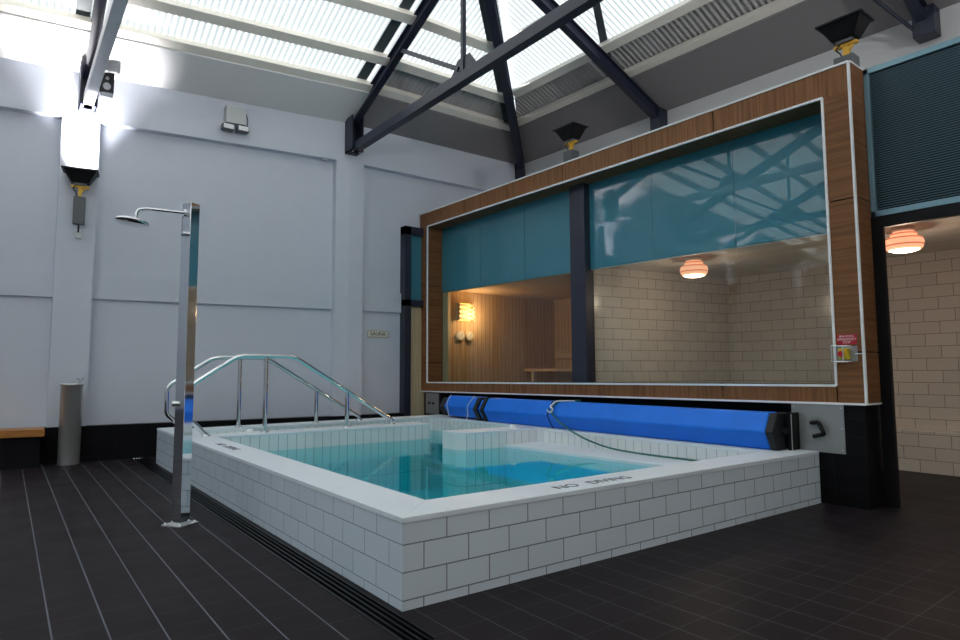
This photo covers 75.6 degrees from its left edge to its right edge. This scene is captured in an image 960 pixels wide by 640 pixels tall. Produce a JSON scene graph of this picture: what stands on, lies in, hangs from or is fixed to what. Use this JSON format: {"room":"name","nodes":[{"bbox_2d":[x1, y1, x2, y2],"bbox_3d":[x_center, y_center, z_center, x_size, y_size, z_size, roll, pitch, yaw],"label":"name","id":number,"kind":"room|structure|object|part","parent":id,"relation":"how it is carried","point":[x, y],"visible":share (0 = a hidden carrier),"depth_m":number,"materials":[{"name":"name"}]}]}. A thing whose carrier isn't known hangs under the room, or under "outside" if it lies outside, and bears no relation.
{"room":"spa","nodes":[
{"label":"spa","id":0,"kind":"room"},
{"bbox_2d":[0,109,480,427],"bbox_3d":[-9.094,-0.874,6.327,23.447,5.130,0.692,2,-5,-30],"label":"wall","id":1,"kind":"structure","parent":0,"point":[265,217],"depth_m":8.86,"materials":[{"name":"white paint"}]},
{"bbox_2d":[0,268,53,296],"bbox_3d":[-6.897,-0.515,7.271,3.113,0.330,0.035,2,-5,-28],"label":"trim","id":2,"kind":"structure","parent":1,"relation":"attached to","point":[15,282],"depth_m":7.86,"materials":[{"name":"white paint"}]},
{"bbox_2d":[45,116,99,426],"bbox_3d":[-5.317,-0.646,8.089,0.445,4.050,0.128,2,-5,-28],"label":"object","id":3,"kind":"structure","parent":1,"relation":"attached to","point":[69,350],"depth_m":8.03,"materials":[{"name":"white paint"}]},
{"bbox_2d":[61,165,99,238],"bbox_3d":[-5.164,-1.501,7.968,0.400,0.874,0.300,2,-5,-28],"label":"uplight","id":4,"kind":"object","parent":1,"relation":"attached to","point":[80,178],"visible":1,"depth_m":7.95,"materials":[{"name":"grey metal"}]},
{"bbox_2d":[73,182,86,185],"bbox_3d":[-5.170,-1.748,7.997,0.140,0.030,0.100,2,-5,-28],"label":"lamp","id":5,"kind":"object","parent":4,"relation":"on","point":[74,183],"depth_m":7.96,"materials":[{"name":"grey plastic"}]},
{"bbox_2d":[99,72,114,97],"bbox_3d":[-4.973,-3.119,8.232,0.167,0.260,0.316,3,-6,-37],"label":"loudspeaker","id":6,"kind":"object","parent":1,"relation":"attached to","point":[106,89],"visible":0.91,"depth_m":8.14,"materials":[{"name":"grey plastic"}]},
{"bbox_2d":[0,412,403,463],"bbox_3d":[-10.234,1.390,5.238,20.491,0.450,0.262,2,-5,-29],"label":"baseboard","id":7,"kind":"structure","parent":1,"relation":"attached to","point":[131,440],"depth_m":8.15,"materials":[{"name":"black tile"}]},
{"bbox_2d":[92,274,331,308],"bbox_3d":[-3.747,-0.390,8.975,3.214,0.330,0.035,2,-5,-28],"label":"trim","id":8,"kind":"structure","parent":1,"relation":"attached to","point":[106,287],"depth_m":8.93,"materials":[{"name":"white paint"}]},
{"bbox_2d":[221,105,248,134],"bbox_3d":[-3.581,-2.933,9.046,0.384,0.370,0.185,2,-5,-28],"label":"emergency light","id":9,"kind":"object","parent":1,"relation":"attached to","point":[234,116],"visible":1,"depth_m":9.00,"materials":[{"name":"grey plastic"}]},
{"bbox_2d":[0,57,514,191],"bbox_3d":[-9.025,-3.127,6.326,23.329,0.640,0.544,2,-5,-30],"label":"beam","id":10,"kind":"structure","parent":1,"relation":"attached to","point":[25,87],"depth_m":9.06,"materials":[{"name":"white paint"}]},
{"bbox_2d":[329,160,363,415],"bbox_3d":[-2.110,-0.517,9.833,0.473,4.050,0.145,3,-6,-32],"label":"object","id":11,"kind":"structure","parent":1,"relation":"attached to","point":[348,177],"depth_m":9.78,"materials":[{"name":"white paint"}]},
{"bbox_2d":[367,330,388,337],"bbox_3d":[-1.676,0.229,10.149,0.400,0.120,0.014,3,-6,-37],"label":"wall sign","id":12,"kind":"object","parent":1,"relation":"attached to","point":[370,333],"visible":1,"depth_m":10.15,"materials":[{"name":"beige plastic"}]},
{"bbox_2d":[363,291,400,312],"bbox_3d":[-1.643,-0.298,10.204,0.751,0.330,0.035,3,-6,-36],"label":"trim","id":13,"kind":"structure","parent":1,"relation":"attached to","point":[373,301],"depth_m":10.20,"materials":[{"name":"white paint"}]},
{"bbox_2d":[399,226,423,415],"bbox_3d":[-1.086,0.212,10.516,0.560,3.580,0.190,3,-6,-37],"label":"door","id":14,"kind":"structure","parent":1,"relation":"in","point":[411,398],"depth_m":10.41,"materials":[{"name":"blue paint"}]},
{"bbox_3d":[-1.260,0.201,10.383,0.120,3.580,0.190,3,-6,-37],"label":"frame","id":15,"kind":"part","parent":14,"relation":"part of","materials":[{"name":"blue paint"}]},
{"bbox_3d":[-1.093,-1.503,10.656,0.560,0.140,0.190,3,-6,-37],"label":"frame","id":16,"kind":"part","parent":14,"relation":"part of","materials":[{"name":"blue paint"}]},
{"bbox_3d":[-1.088,-0.272,10.556,0.560,0.110,0.190,3,-6,-37],"label":"frame","id":17,"kind":"part","parent":14,"relation":"part of","materials":[{"name":"blue paint"}]},
{"bbox_3d":[-1.062,-0.880,10.601,0.360,1.110,0.010,3,-6,-37],"label":"transom pane","id":18,"kind":"part","parent":14,"relation":"part of","materials":[{"name":"teal glass"}]},
{"bbox_2d":[0,457,959,639],"bbox_3d":[-4.960,1.334,1.448,24.000,0.100,15.700,3,-6,-37],"label":"floor","id":19,"kind":"structure","parent":0,"point":[86,553],"depth_m":3.34,"materials":[{"name":"tile"}]},
{"bbox_2d":[0,427,44,469],"bbox_3d":[-6.867,1.494,6.748,3.515,0.460,0.401,2,-5,-28],"label":"bench","id":20,"kind":"object","parent":19,"relation":"on","point":[19,447],"visible":1,"depth_m":7.34,"materials":[{"name":"black wood"}]},
{"bbox_3d":[-6.867,1.307,6.763,3.514,0.085,0.401,2,-5,-28],"label":"seat","id":21,"kind":"part","parent":20,"relation":"part of","materials":[{"name":"brown wood"}]},
{"bbox_2d":[57,377,83,465],"bbox_3d":[-5.113,1.255,7.719,0.248,1.079,0.248,3,-6,-37],"label":"fountain","id":22,"kind":"object","parent":19,"relation":"on","point":[71,394],"visible":1,"depth_m":7.63,"materials":[{"name":"silver metal"}]},
{"bbox_2d":[114,202,199,527],"bbox_3d":[-2.427,0.305,4.649,0.641,2.450,0.253,2,-5,-27],"label":"shower column","id":23,"kind":"structure","parent":19,"relation":"on","point":[183,403],"depth_m":4.70,"materials":[{"name":"silver metal"}]},
{"bbox_3d":[-2.442,-0.806,4.732,0.355,0.100,0.032,1,-5,-20],"label":"arm","id":24,"kind":"part","parent":23,"relation":"part of","materials":[{"name":"silver metal"}]},
{"bbox_3d":[-2.291,0.631,4.658,0.051,0.040,0.040,2,-5,-26],"label":"tap knob","id":25,"kind":"part","parent":23,"relation":"part of","materials":[{"name":"silver metal"}]},
{"bbox_3d":[-2.249,1.527,4.638,0.180,0.010,0.180,-2,-5,19],"label":"plate","id":26,"kind":"part","parent":23,"relation":"part of","materials":[{"name":"silver metal"}]},
{"bbox_2d":[132,458,436,639],"bbox_3d":[-2.414,1.612,5.434,0.140,0.032,7.150,3,-6,-37],"label":"drain grate","id":27,"kind":"object","parent":19,"relation":"on","point":[396,625],"visible":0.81,"depth_m":3.51,"materials":[{"name":"black metal"}]},
{"bbox_2d":[156,414,820,611],"bbox_3d":[-0.568,1.688,6.504,4.044,0.899,6.189,3,-6,-37],"label":"pool","id":28,"kind":"object","parent":19,"relation":"in","point":[490,505],"visible":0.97,"depth_m":4.33,"materials":[{"name":"tile"}]},
{"bbox_2d":[164,355,361,427],"bbox_3d":[-2.724,0.932,8.141,2.590,0.923,0.096,3,-6,-37],"label":"handrail","id":29,"kind":"object","parent":28,"relation":"on","point":[168,415],"visible":0.73,"depth_m":7.88,"materials":[{"name":"silver metal"}]},
{"bbox_3d":[-3.068,0.922,7.878,0.052,0.878,0.052,3,-6,-37],"label":"post","id":30,"kind":"part","parent":29,"relation":"part of","materials":[{"name":"silver metal"}]},
{"bbox_3d":[-2.249,1.191,8.484,0.052,0.433,0.052,3,-6,-37],"label":"post","id":31,"kind":"part","parent":29,"relation":"part of","materials":[{"name":"silver metal"}]},
{"bbox_2d":[193,353,395,435],"bbox_3d":[-2.157,0.875,7.469,2.590,0.923,0.096,3,-6,-37],"label":"handrail","id":32,"kind":"object","parent":28,"relation":"on","point":[266,357],"visible":0.87,"depth_m":7.21,"materials":[{"name":"silver metal"}]},
{"bbox_3d":[-2.501,0.864,7.206,0.052,0.878,0.052,3,-6,-37],"label":"post","id":33,"kind":"part","parent":32,"relation":"part of","materials":[{"name":"silver metal"}]},
{"bbox_3d":[-1.682,1.133,7.812,0.052,0.433,0.052,3,-6,-37],"label":"post","id":34,"kind":"part","parent":32,"relation":"part of","materials":[{"name":"silver metal"}]},
{"bbox_2d":[298,430,442,449],"bbox_3d":[-0.485,1.760,6.344,3.400,0.670,5.274,3,-6,-37],"label":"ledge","id":35,"kind":"object","parent":28,"relation":"on","point":[435,435],"visible":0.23,"depth_m":8.01,"materials":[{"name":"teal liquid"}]},
{"bbox_2d":[439,395,799,450],"bbox_3d":[1.061,1.148,7.466,0.388,0.336,5.359,3,-6,-37],"label":"roller","id":36,"kind":"object","parent":28,"relation":"on","point":[777,431],"visible":0.98,"depth_m":6.36,"materials":[{"name":"blue plastic"}]},
{"bbox_2d":[447,395,474,427],"bbox_3d":[-0.304,1.328,8.977,0.131,0.468,0.605,3,-6,-37],"label":"cord","id":37,"kind":"object","parent":36,"relation":"hanging from","point":[450,395],"visible":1,"depth_m":8.87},
{"bbox_2d":[551,400,697,460],"bbox_3d":[1.583,1.125,6.432,0.260,0.507,2.500,3,-5,-31],"label":"hose","id":38,"kind":"object","parent":36,"relation":"hanging from","point":[563,425],"visible":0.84,"depth_m":6.45,"materials":[{"name":"grey rubber"}]},
{"bbox_2d":[547,400,574,412],"bbox_3d":[0.967,1.038,7.409,0.349,0.156,0.095,-1,-5,12],"label":"string","id":39,"kind":"object","parent":38,"relation":"attached to","point":[551,411],"visible":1,"depth_m":7.41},
{"bbox_2d":[424,392,884,509],"bbox_3d":[1.231,1.350,7.781,0.309,0.845,6.720,3,-6,-37],"label":"wall pier","id":40,"kind":"object","parent":19,"relation":"on","point":[855,478],"visible":0.36,"depth_m":5.13,"materials":[{"name":"black paint"}]},
{"bbox_2d":[426,393,438,413],"bbox_3d":[-0.794,1.371,10.154,0.031,0.333,0.380,3,-6,-37],"label":"plate","id":41,"kind":"object","parent":40,"relation":"attached to","point":[432,399],"visible":1,"depth_m":10.14,"materials":[{"name":"silver metal"}]},
{"bbox_2d":[419,60,881,405],"bbox_3d":[1.196,-0.534,7.992,0.364,3.063,6.908,3,-6,-37],"label":"window","id":42,"kind":"structure","parent":40,"relation":"attached to","point":[786,161],"depth_m":6.72,"materials":[{"name":"brown wood"}]},
{"bbox_3d":[-0.951,0.069,10.498,0.020,1.288,0.228,3,-6,-37],"label":"timber panel","id":43,"kind":"part","parent":42,"relation":"part of","materials":[{"name":"brown wood"}]},
{"bbox_3d":[-0.947,0.888,10.432,0.020,0.331,0.228,3,-6,-37],"label":"timber panel","id":44,"kind":"part","parent":42,"relation":"part of","materials":[{"name":"brown wood"}]},
{"bbox_3d":[-0.956,-1.086,10.593,0.020,1.007,0.228,3,-6,-37],"label":"timber panel","id":45,"kind":"part","parent":42,"relation":"part of","materials":[{"name":"brown wood"}]},
{"bbox_3d":[-0.889,-0.276,10.424,0.022,2.645,0.020,3,-6,-37],"label":"edge trim","id":46,"kind":"part","parent":42,"relation":"part of","materials":[{"name":"silver metal"}]},
{"bbox_3d":[-0.633,-1.740,10.220,0.020,0.262,1.298,3,-6,-37],"label":"timber panel","id":47,"kind":"part","parent":42,"relation":"part of","materials":[{"name":"brown wood"}]},
{"bbox_3d":[-0.621,1.085,9.989,0.020,0.159,1.298,3,-6,-37],"label":"timber panel","id":48,"kind":"part","parent":42,"relation":"part of","materials":[{"name":"brown wood"}]},
{"bbox_3d":[-0.571,0.284,10.507,0.047,1.530,0.160,3,-6,-37],"label":"post trim","id":49,"kind":"part","parent":42,"relation":"part of","materials":[{"name":"brown wood"}]},
{"bbox_3d":[-0.324,-1.054,10.235,0.012,1.129,1.084,3,-6,-37],"label":"spandrel pane","id":50,"kind":"part","parent":42,"relation":"part of","materials":[{"name":"teal glass"}]},
{"bbox_3d":[0.084,-1.805,9.285,0.020,0.259,1.038,3,-6,-37],"label":"timber panel","id":51,"kind":"part","parent":42,"relation":"part of","materials":[{"name":"brown wood"}]},
{"bbox_3d":[0.096,0.996,9.056,0.020,0.158,1.038,3,-6,-37],"label":"timber panel","id":52,"kind":"part","parent":42,"relation":"part of","materials":[{"name":"brown wood"}]},
{"bbox_3d":[0.329,-1.112,9.383,0.012,1.133,1.054,3,-6,-37],"label":"spandrel pane","id":53,"kind":"part","parent":42,"relation":"part of","materials":[{"name":"teal glass"}]},
{"bbox_3d":[0.737,-1.865,8.434,0.020,0.260,1.088,3,-6,-37],"label":"timber panel","id":54,"kind":"part","parent":42,"relation":"part of","materials":[{"name":"brown wood"}]},
{"bbox_3d":[0.749,0.915,8.206,0.020,0.159,1.088,3,-6,-37],"label":"timber panel","id":55,"kind":"part","parent":42,"relation":"part of","materials":[{"name":"brown wood"}]},
{"bbox_3d":[0.955,-1.167,8.567,0.012,1.136,0.994,3,-6,-37],"label":"spandrel pane","id":56,"kind":"part","parent":42,"relation":"part of","materials":[{"name":"teal glass"}]},
{"bbox_3d":[1.412,-1.927,7.554,0.020,0.260,1.108,3,-6,-37],"label":"timber panel","id":57,"kind":"part","parent":42,"relation":"part of","materials":[{"name":"brown wood"}]},
{"bbox_3d":[1.424,0.831,7.329,0.020,0.159,1.108,3,-6,-37],"label":"timber panel","id":58,"kind":"part","parent":42,"relation":"part of","materials":[{"name":"brown wood"}]},
{"bbox_3d":[1.712,-1.235,7.580,0.012,1.139,0.964,3,-6,-37],"label":"spandrel pane","id":59,"kind":"part","parent":42,"relation":"part of","materials":[{"name":"teal glass"}]},
{"bbox_3d":[1.058,-1.773,7.986,0.020,0.095,6.425,3,-6,-37],"label":"edge trim","id":60,"kind":"part","parent":42,"relation":"part of","materials":[{"name":"silver metal"}]},
{"bbox_3d":[1.069,0.799,7.776,0.020,0.075,6.425,3,-6,-37],"label":"edge trim","id":61,"kind":"part","parent":42,"relation":"part of","materials":[{"name":"silver metal"}]},
{"bbox_3d":[1.049,-2.018,8.016,0.018,0.098,6.892,3,-6,-37],"label":"edge trim","id":62,"kind":"part","parent":42,"relation":"part of","materials":[{"name":"silver metal"}]},
{"bbox_3d":[1.062,0.949,7.774,0.018,0.073,6.892,3,-6,-37],"label":"edge trim","id":63,"kind":"part","parent":42,"relation":"part of","materials":[{"name":"silver metal"}]},
{"bbox_3d":[2.065,-1.987,6.702,0.020,0.259,1.018,3,-6,-37],"label":"timber panel","id":64,"kind":"part","parent":42,"relation":"part of","materials":[{"name":"brown wood"}]},
{"bbox_3d":[2.077,0.750,6.479,0.020,0.159,1.018,3,-6,-37],"label":"timber panel","id":65,"kind":"part","parent":42,"relation":"part of","materials":[{"name":"brown wood"}]},
{"bbox_3d":[2.317,-1.288,6.792,0.012,1.144,1.014,3,-6,-37],"label":"spandrel pane","id":66,"kind":"part","parent":42,"relation":"part of","materials":[{"name":"teal glass"}]},
{"bbox_3d":[2.938,-1.342,5.981,0.012,1.150,1.019,3,-6,-37],"label":"spandrel pane","id":67,"kind":"part","parent":42,"relation":"part of","materials":[{"name":"teal glass"}]},
{"bbox_3d":[2.711,0.671,5.655,0.020,0.160,1.043,3,-6,-37],"label":"timber panel","id":68,"kind":"part","parent":42,"relation":"part of","materials":[{"name":"brown wood"}]},
{"bbox_3d":[2.764,-2.051,5.791,0.020,0.262,1.258,3,-6,-37],"label":"timber panel","id":69,"kind":"part","parent":42,"relation":"part of","materials":[{"name":"brown wood"}]},
{"bbox_3d":[3.016,-0.698,5.339,0.022,2.515,0.020,3,-6,-37],"label":"edge trim","id":70,"kind":"part","parent":42,"relation":"part of","materials":[{"name":"silver metal"}]},
{"bbox_3d":[3.087,-1.495,5.326,0.020,0.929,0.203,3,-6,-37],"label":"timber panel","id":71,"kind":"part","parent":42,"relation":"part of","materials":[{"name":"brown wood"}]},
{"bbox_3d":[3.092,-0.378,5.234,0.020,1.288,0.203,3,-6,-37],"label":"timber panel","id":72,"kind":"part","parent":42,"relation":"part of","materials":[{"name":"brown wood"}]},
{"bbox_2d":[830,345,861,361],"bbox_3d":[3.038,0.281,5.137,0.126,0.140,0.205,3,-6,-37],"label":"button","id":73,"kind":"object","parent":42,"relation":"attached to","point":[844,353],"visible":1,"depth_m":5.14,"materials":[{"name":"clear plastic"}]},
{"bbox_3d":[3.075,0.280,5.187,0.004,0.130,0.170,3,-6,-37],"label":"plate","id":74,"kind":"part","parent":73,"relation":"part of","materials":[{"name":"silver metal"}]},
{"bbox_2d":[837,334,856,344],"bbox_3d":[3.078,0.163,5.190,0.007,0.085,0.155,3,-6,-37],"label":"warning sign","id":75,"kind":"object","parent":42,"relation":"attached to","point":[843,339],"visible":1,"depth_m":5.19,"materials":[{"name":"red plastic"}]},
{"bbox_3d":[3.096,0.488,5.164,0.020,0.426,0.203,3,-6,-37],"label":"timber panel","id":76,"kind":"part","parent":42,"relation":"part of","materials":[{"name":"brown wood"}]},
{"bbox_3d":[3.278,-2.204,5.377,0.320,0.014,0.014,3,-6,-37],"label":"edge trim","id":77,"kind":"part","parent":42,"relation":"part of","materials":[{"name":"silver metal"}]},
{"bbox_3d":[3.151,-0.760,5.166,0.024,2.910,0.018,3,-6,-37],"label":"edge trim","id":78,"kind":"part","parent":42,"relation":"part of","materials":[{"name":"silver metal"}]},
{"bbox_3d":[3.280,-1.618,5.339,0.308,1.174,0.015,3,-6,-37],"label":"timber panel","id":79,"kind":"part","parent":42,"relation":"part of","materials":[{"name":"brown wood"}]},
{"bbox_3d":[3.286,-0.379,5.238,0.308,1.288,0.015,3,-6,-37],"label":"timber panel","id":80,"kind":"part","parent":42,"relation":"part of","materials":[{"name":"brown wood"}]},
{"bbox_3d":[3.289,0.486,5.167,0.308,0.424,0.015,3,-6,-37],"label":"timber panel","id":81,"kind":"part","parent":42,"relation":"part of","materials":[{"name":"brown wood"}]},
{"bbox_2d":[791,403,845,453],"bbox_3d":[2.887,0.929,5.320,0.083,0.410,0.435,3,-6,-37],"label":"plate","id":82,"kind":"object","parent":40,"relation":"attached to","point":[821,426],"visible":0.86,"depth_m":5.30,"materials":[{"name":"silver metal"}]},
{"bbox_3d":[2.897,0.936,5.301,0.077,0.155,0.142,3,-6,-37],"label":"crank handle","id":83,"kind":"part","parent":82,"relation":"part of","materials":[{"name":"black metal"}]},
{"bbox_2d":[0,0,959,163],"bbox_3d":[-5.200,-5.144,1.931,23.636,2.668,15.893,3,-6,-37],"label":"ceiling","id":84,"kind":"structure","parent":0,"point":[314,58],"depth_m":8.59,"materials":[{"name":"beige paint"}]},
{"bbox_2d":[78,0,128,112],"bbox_3d":[-1.284,-4.831,3.205,0.200,3.268,13.048,3,-6,-37],"label":"roof truss","id":85,"kind":"object","parent":84,"relation":"attached to","point":[102,39],"visible":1,"depth_m":7.36,"materials":[{"name":"grey metal"}]},
{"bbox_2d":[345,0,602,155],"bbox_3d":[1.705,-4.575,5.127,0.200,3.045,12.486,3,-6,-37],"label":"roof truss","id":86,"kind":"object","parent":84,"relation":"attached to","point":[467,69],"visible":1,"depth_m":7.89,"materials":[{"name":"black metal"}]},
{"bbox_3d":[-0.204,-3.772,7.569,0.050,1.553,0.050,3,-6,-37],"label":"post","id":87,"kind":"part","parent":86,"relation":"part of","materials":[{"name":"grey metal"}]},
{"bbox_3d":[-0.196,-3.098,7.505,0.016,0.200,0.560,3,-6,-37],"label":"gusset plate","id":88,"kind":"part","parent":86,"relation":"part of","materials":[{"name":"blue paint"}]},
{"bbox_2d":[485,0,525,179],"bbox_3d":[0.107,-4.377,8.141,0.234,2.853,8.213,-1,-5,10],"label":"rafter","id":89,"kind":"object","parent":84,"relation":"attached to","point":[491,5],"visible":0.79,"depth_m":9.95,"materials":[{"name":"blue paint"}]},
{"bbox_2d":[531,0,667,130],"bbox_3d":[0.588,-4.228,7.951,5.633,2.618,0.180,3,-6,-37],"label":"rafter","id":90,"kind":"object","parent":84,"relation":"attached to","point":[658,117],"visible":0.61,"depth_m":8.87,"materials":[{"name":"blue paint"}]},
{"bbox_2d":[873,0,940,43],"bbox_3d":[2.638,-4.490,5.528,5.633,2.508,0.738,3,-6,-37],"label":"rafter","id":91,"kind":"object","parent":84,"relation":"attached to","point":[925,26],"visible":1,"depth_m":6.80,"materials":[{"name":"blue paint"}]},
{"bbox_3d":[4.308,-3.584,6.829,1.234,0.814,0.040,1,-5,-10],"label":"tie rod","id":92,"kind":"part","parent":91,"relation":"part of","materials":[{"name":"blue paint"}]},
{"bbox_2d":[450,291,554,381],"bbox_3d":[0.472,0.689,11.286,2.610,2.260,0.060,3,-6,-37],"label":"wall","id":93,"kind":"structure","parent":0,"point":[512,335],"depth_m":11.23,"materials":[{"name":"brown wood"}]},
{"bbox_2d":[456,331,464,340],"bbox_3d":[-0.335,0.268,10.634,0.168,0.168,0.047,3,-6,-37],"label":"gauge","id":94,"kind":"object","parent":93,"relation":"attached to","point":[460,335],"visible":1,"depth_m":10.61,"materials":[{"name":"brown wood"}]},
{"bbox_2d":[456,303,473,320],"bbox_3d":[-0.257,-0.139,10.695,0.320,0.300,0.100,3,-6,-37],"label":"wall lamp","id":95,"kind":"object","parent":93,"relation":"attached to","point":[464,312],"visible":1,"depth_m":10.67,"materials":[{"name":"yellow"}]},
{"bbox_2d":[458,303,469,320],"bbox_3d":[-0.279,-0.136,10.723,0.260,0.300,0.030,3,-6,-37],"label":"diffuser","id":96,"kind":"object","parent":95,"relation":"attached to","point":[461,311],"depth_m":10.70,"materials":[{"name":"glass"}]},
{"bbox_2d":[465,331,473,340],"bbox_3d":[-0.184,0.277,10.749,0.168,0.168,0.047,3,-6,-37],"label":"gauge","id":97,"kind":"object","parent":93,"relation":"attached to","point":[469,335],"visible":1,"depth_m":10.73,"materials":[{"name":"brown wood"}]},
{"bbox_2d":[554,298,571,381],"bbox_3d":[2.568,0.625,10.614,0.100,2.260,3.560,3,-6,-37],"label":"wall","id":98,"kind":"structure","parent":0,"point":[562,336],"depth_m":11.84,"materials":[{"name":"brown wood"}]},
{"bbox_2d":[594,268,731,382],"bbox_3d":[2.531,0.587,8.542,2.534,2.480,0.138,2,-5,-27],"label":"wall","id":99,"kind":"structure","parent":0,"point":[651,327],"depth_m":8.49,"materials":[{"name":"beige tile"}]},
{"bbox_2d":[456,393,884,487],"bbox_3d":[1.282,1.306,7.824,0.380,0.940,6.720,3,-6,-37],"label":"wall niche","id":100,"kind":"object","parent":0,"point":[730,405],"visible":0.04,"depth_m":6.90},
{"bbox_2d":[456,216,959,299],"bbox_3d":[3.546,-0.789,7.352,2.630,0.060,10.220,3,-6,-37],"label":"ceiling","id":101,"kind":"structure","parent":0,"point":[943,234],"depth_m":7.65,"materials":[{"name":"beige paint"}]},
{"bbox_2d":[680,257,707,277],"bbox_3d":[2.572,-0.628,7.437,0.324,0.238,0.324,3,-6,-37],"label":"ceiling lamp","id":102,"kind":"object","parent":101,"relation":"attached to","point":[694,267],"visible":1,"depth_m":7.34,"materials":[{"name":"glass"}]},
{"bbox_3d":[2.571,-0.727,7.445,0.190,0.040,0.190,3,-6,-37],"label":"ceiling plate","id":103,"kind":"part","parent":102,"relation":"part of","materials":[{"name":"beige paint"}]},
{"bbox_2d":[684,274,704,277],"bbox_3d":[2.572,-0.522,7.428,0.250,0.024,0.250,3,-6,-37],"label":"diffuser","id":104,"kind":"object","parent":102,"relation":"attached to","point":[685,275],"depth_m":7.37,"materials":[{"name":"beige glass"}]},
{"bbox_2d":[885,226,924,252],"bbox_3d":[4.043,-0.760,5.899,0.324,0.238,0.324,3,-6,-37],"label":"ceiling lamp","id":105,"kind":"object","parent":101,"relation":"attached to","point":[904,239],"visible":0.98,"depth_m":5.81,"materials":[{"name":"glass"}]},
{"bbox_3d":[4.042,-0.859,5.907,0.190,0.040,0.190,3,-6,-37],"label":"ceiling plate","id":106,"kind":"part","parent":105,"relation":"part of","materials":[{"name":"beige paint"}]},
{"bbox_2d":[889,248,919,252],"bbox_3d":[4.043,-0.654,5.890,0.250,0.024,0.250,3,-6,-37],"label":"diffuser","id":107,"kind":"object","parent":105,"relation":"attached to","point":[893,250],"depth_m":5.85,"materials":[{"name":"beige glass"}]},
{"bbox_2d":[525,2,959,175],"bbox_3d":[4.873,-2.577,7.342,0.300,1.690,12.574,4,-6,-40],"label":"wall","id":108,"kind":"structure","parent":0,"point":[895,42],"depth_m":8.11,"materials":[{"name":"white paint"}]},
{"bbox_2d":[728,249,959,476],"bbox_3d":[5.467,0.407,6.502,0.500,2.480,6.500,3,-6,-37],"label":"wall","id":109,"kind":"structure","parent":0,"point":[781,322],"depth_m":7.35,"materials":[{"name":"beige tile"}]},
{"bbox_3d":[1.401,1.736,9.964,2.440,0.050,3.100,3,-6,-37],"label":"floor","id":110,"kind":"structure","parent":0,"visible":0},
{"bbox_2d":[524,351,571,381],"bbox_3d":[2.025,1.120,10.496,0.840,1.260,2.900,3,-6,-37],"label":"bench","id":111,"kind":"object","parent":110,"relation":"on","point":[558,354],"visible":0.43,"depth_m":11.31,"materials":[{"name":"brown wood"}]},
{"bbox_3d":[0.986,1.380,11.293,0.060,0.880,0.060,3,-6,-37],"label":"leg","id":112,"kind":"part","parent":111,"relation":"part of","materials":[{"name":"brown wood"}]},
{"bbox_3d":[2.008,0.845,10.506,0.800,0.050,2.900,3,-6,-37],"label":"seat","id":113,"kind":"part","parent":111,"relation":"part of","materials":[{"name":"brown wood"}]},
{"bbox_3d":[2.336,0.580,10.781,0.050,0.140,2.900,3,-6,-37],"label":"backrest rail","id":114,"kind":"part","parent":111,"relation":"part of","materials":[{"name":"brown wood"}]},
{"bbox_3d":[5.156,-1.192,3.177,0.150,5.130,5.800,3,-6,-37],"label":"wall","id":115,"kind":"structure","parent":0,"visible":0},
{"bbox_2d":[863,36,959,217],"bbox_3d":[4.404,-1.651,4.099,0.070,1.320,3.312,3,-6,-37],"label":"panel","id":116,"kind":"object","parent":115,"relation":"attached to","point":[912,100],"visible":0.95,"depth_m":5.13,"materials":[{"name":"blue metal"}]},
{"bbox_2d":[871,202,959,507],"bbox_3d":[4.474,0.222,3.938,0.160,2.440,3.425,3,-6,-37],"label":"door frame","id":117,"kind":"structure","parent":115,"relation":"in","point":[879,223],"depth_m":5.18,"materials":[{"name":"black metal"}]},
{"bbox_3d":[2.536,-1.789,8.323,2.050,0.300,7.850,3,-6,-37],"label":"trim","id":118,"kind":"structure","parent":115,"relation":"attached to","visible":0},
{"bbox_2d":[553,122,587,161],"bbox_3d":[1.285,-2.313,8.740,0.300,0.824,0.400,3,-6,-37],"label":"uplight","id":119,"kind":"object","parent":118,"relation":"on","point":[570,133],"visible":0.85,"depth_m":8.69,"materials":[{"name":"grey plastic"}]},
{"bbox_2d":[815,8,874,66],"bbox_3d":[3.424,-2.474,5.784,0.300,0.644,0.400,3,-6,-37],"label":"uplight","id":120,"kind":"object","parent":118,"relation":"on","point":[844,32],"visible":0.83,"depth_m":5.73,"materials":[{"name":"grey plastic"}]},
{"bbox_2d":[835,36,854,45],"bbox_3d":[3.431,-2.606,5.801,0.100,0.030,0.140,3,-6,-37],"label":"lamp","id":121,"kind":"object","parent":120,"relation":"on","point":[841,40],"depth_m":5.76,"materials":[{"name":"grey plastic"}]}
]}

